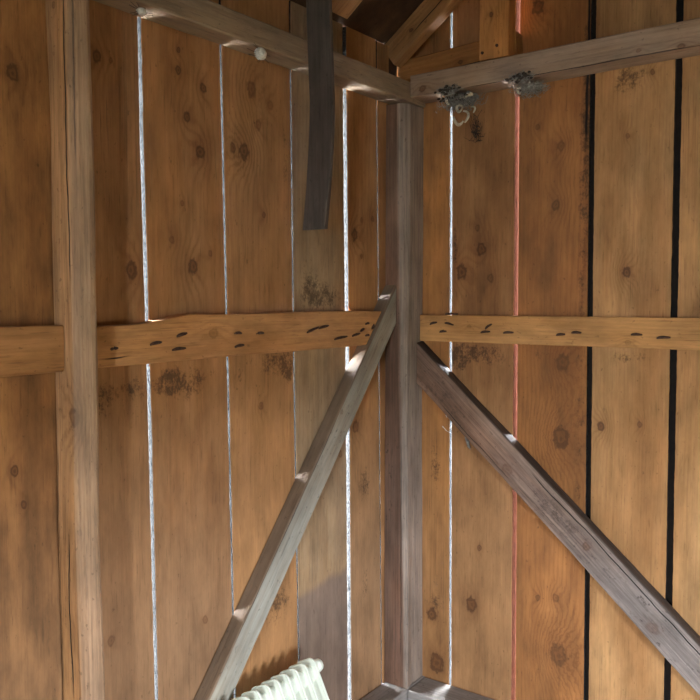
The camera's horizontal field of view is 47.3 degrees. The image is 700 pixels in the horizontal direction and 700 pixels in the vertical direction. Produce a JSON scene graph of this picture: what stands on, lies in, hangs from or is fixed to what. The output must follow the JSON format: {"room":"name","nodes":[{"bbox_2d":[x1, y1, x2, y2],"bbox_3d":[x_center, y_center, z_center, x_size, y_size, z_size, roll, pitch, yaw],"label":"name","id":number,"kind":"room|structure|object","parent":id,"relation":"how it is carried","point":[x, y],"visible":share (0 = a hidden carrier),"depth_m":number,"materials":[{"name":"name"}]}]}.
{"room":"farm building","nodes":[
{"label":"farm building","id":0,"kind":"room"},
{"bbox_2d":[0,0,396,699],"bbox_3d":[-1.180,0.243,1.173,0.059,2.420,4.601,3,5,36],"label":"wall","id":1,"kind":"structure","parent":0,"point":[201,146],"depth_m":2.15,"materials":[{"name":"brown wood"}]},
{"bbox_2d":[0,325,63,376],"bbox_3d":[-0.896,0.018,1.459,0.047,0.109,0.821,3,5,36],"label":"girt","id":2,"kind":"object","parent":1,"relation":"attached to","point":[24,350],"visible":1,"depth_m":1.71,"materials":[{"name":"brown wood"}]},
{"bbox_2d":[97,311,380,367],"bbox_3d":[-0.260,-0.049,2.319,0.053,0.121,1.205,3,5,36],"label":"girt","id":3,"kind":"object","parent":1,"relation":"attached to","point":[178,337],"visible":0.98,"depth_m":2.19,"materials":[{"name":"brown wood"}]},
{"bbox_2d":[289,0,423,43],"bbox_3d":[0.149,-1.427,0.118,3.800,1.436,5.250,3,5,36],"label":"ceiling","id":4,"kind":"structure","parent":0,"point":[379,20],"depth_m":2.72,"materials":[{"name":"brown wood"}]},
{"bbox_2d":[303,0,334,229],"bbox_3d":[-0.091,-0.749,2.289,0.112,0.800,0.015,3,5,36],"label":"plank","id":5,"kind":"object","parent":4,"relation":"hanging from","point":[319,12],"visible":1,"depth_m":2.28,"materials":[{"name":"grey wood"}]},
{"bbox_2d":[332,0,361,18],"bbox_3d":[0.563,-1.610,2.025,1.566,1.181,0.112,3,5,36],"label":"rafter","id":6,"kind":"object","parent":4,"relation":"attached to","point":[344,8],"visible":0.81,"depth_m":2.50,"materials":[{"name":"brown wood"}]},
{"bbox_2d":[385,0,462,67],"bbox_3d":[0.278,-1.160,2.769,0.371,0.306,0.051,3,5,36],"label":"rafter","id":7,"kind":"object","parent":4,"relation":"attached to","point":[429,15],"visible":0.96,"depth_m":2.78,"materials":[{"name":"brown wood"}]},
{"bbox_2d":[397,0,699,699],"bbox_3d":[1.486,-0.415,2.067,3.260,3.615,0.062,3,5,36],"label":"wall","id":8,"kind":"structure","parent":0,"point":[581,198],"depth_m":2.63,"materials":[{"name":"brown wood"}]},
{"bbox_2d":[410,18,699,102],"bbox_3d":[1.375,-0.881,2.009,2.806,0.079,0.112,2,4,36],"label":"beam","id":9,"kind":"structure","parent":8,"relation":"attached to","point":[677,40],"depth_m":2.46,"materials":[{"name":"brown wood"}]},
{"bbox_2d":[434,83,487,142],"bbox_3d":[0.373,-0.805,2.739,0.179,0.185,0.168,0,4,2],"label":"cobweb","id":10,"kind":"object","parent":9,"relation":"hanging from","point":[466,99],"visible":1,"depth_m":2.71},
{"bbox_2d":[399,31,522,81],"bbox_3d":[0.374,-1.007,2.772,0.460,0.094,0.052,3,5,36],"label":"rail","id":11,"kind":"object","parent":9,"relation":"on","point":[469,53],"visible":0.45,"depth_m":2.77,"materials":[{"name":"brown wood"}]},
{"bbox_2d":[479,0,514,61],"bbox_3d":[0.481,-1.157,2.614,0.108,0.410,0.056,3,5,36],"label":"post","id":12,"kind":"object","parent":9,"relation":"on","point":[497,17],"visible":0.95,"depth_m":2.60,"materials":[{"name":"brown wood"}]},
{"bbox_2d":[502,70,549,99],"bbox_3d":[0.570,-0.853,2.577,0.148,0.077,0.153,3,5,36],"label":"cobweb","id":13,"kind":"object","parent":9,"relation":"hanging from","point":[528,87],"visible":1,"depth_m":2.56},
{"bbox_2d":[417,341,699,694],"bbox_3d":[0.835,0.626,2.542,1.433,1.263,0.056,3,5,36],"label":"diagonal brace","id":14,"kind":"object","parent":8,"relation":"attached to","point":[664,627],"visible":1,"depth_m":2.61,"materials":[{"name":"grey wood"}]},
{"bbox_2d":[465,437,470,448],"bbox_3d":[0.418,0.326,2.847,0.023,0.059,0.012,3,5,36],"label":"dangling fluff","id":15,"kind":"object","parent":14,"relation":"hanging from","point":[466,439],"visible":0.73,"depth_m":2.84,"materials":[{"name":"grey"}]},
{"bbox_2d":[420,313,699,349],"bbox_3d":[1.476,-0.032,2.039,3.012,0.105,0.036,3,5,36],"label":"girt","id":16,"kind":"object","parent":8,"relation":"attached to","point":[618,332],"visible":1,"depth_m":2.59,"materials":[{"name":"brown wood"}]},
{"bbox_3d":[0.134,1.534,0.295,3.200,0.040,4.600,3,5,36],"label":"floor","id":17,"kind":"structure","parent":0,"visible":0},
{"bbox_2d":[232,658,328,699],"bbox_3d":[-0.169,1.169,2.221,0.293,0.438,0.498,3,5,36],"label":"radiator","id":18,"kind":"object","parent":17,"relation":"on","point":[302,680],"visible":1,"depth_m":2.35,"materials":[{"name":"white metal"}]},
{"bbox_2d":[360,676,424,699],"bbox_3d":[-0.406,1.338,2.168,0.101,0.098,2.200,3,5,36],"label":"beam","id":19,"kind":"structure","parent":17,"relation":"on","point":[386,691],"depth_m":2.90,"materials":[{"name":"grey wood"}]},
{"bbox_2d":[45,0,104,699],"bbox_3d":[-0.613,0.255,1.812,0.103,2.103,0.057,3,5,36],"label":"wall post","id":20,"kind":"object","parent":19,"relation":"on","point":[67,21],"visible":0.99,"depth_m":1.77,"materials":[{"name":"brown wood"}]},
{"bbox_2d":[194,285,395,699],"bbox_3d":[-0.211,0.531,2.426,0.051,1.466,1.202,3,5,36],"label":"diagonal brace","id":21,"kind":"object","parent":19,"relation":"on","point":[224,672],"visible":0.95,"depth_m":2.46,"materials":[{"name":"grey wood"}]},
{"bbox_2d":[384,103,423,688],"bbox_3d":[0.204,0.181,2.929,0.103,2.106,0.129,3,5,36],"label":"post","id":22,"kind":"object","parent":19,"relation":"on","point":[404,121],"visible":0.96,"depth_m":2.89,"materials":[{"name":"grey wood"}]},
{"bbox_2d":[93,0,424,107],"bbox_3d":[-0.529,-0.842,1.863,0.088,0.073,2.597,3,5,36],"label":"beam","id":23,"kind":"structure","parent":22,"relation":"on","point":[209,20],"depth_m":2.19,"materials":[{"name":"brown wood"}]},
{"bbox_2d":[130,2,152,18],"bbox_3d":[-0.478,-0.782,1.847,0.023,0.038,0.073,3,5,36],"label":"egg sac","id":24,"kind":"object","parent":23,"relation":"hanging from","point":[141,11],"visible":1,"depth_m":1.84,"materials":[{"name":"white fabric"}]},
{"bbox_2d":[247,43,268,62],"bbox_3d":[-0.243,-0.802,2.162,0.034,0.051,0.089,3,5,36],"label":"egg sac","id":25,"kind":"object","parent":23,"relation":"hanging from","point":[260,53],"visible":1,"depth_m":2.15,"materials":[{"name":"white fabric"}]},
{"bbox_2d":[408,677,492,699],"bbox_3d":[1.376,1.339,2.145,2.792,0.098,0.127,3,5,36],"label":"beam","id":26,"kind":"structure","parent":17,"relation":"on","point":[426,689],"depth_m":2.90,"materials":[{"name":"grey wood"}]}
]}

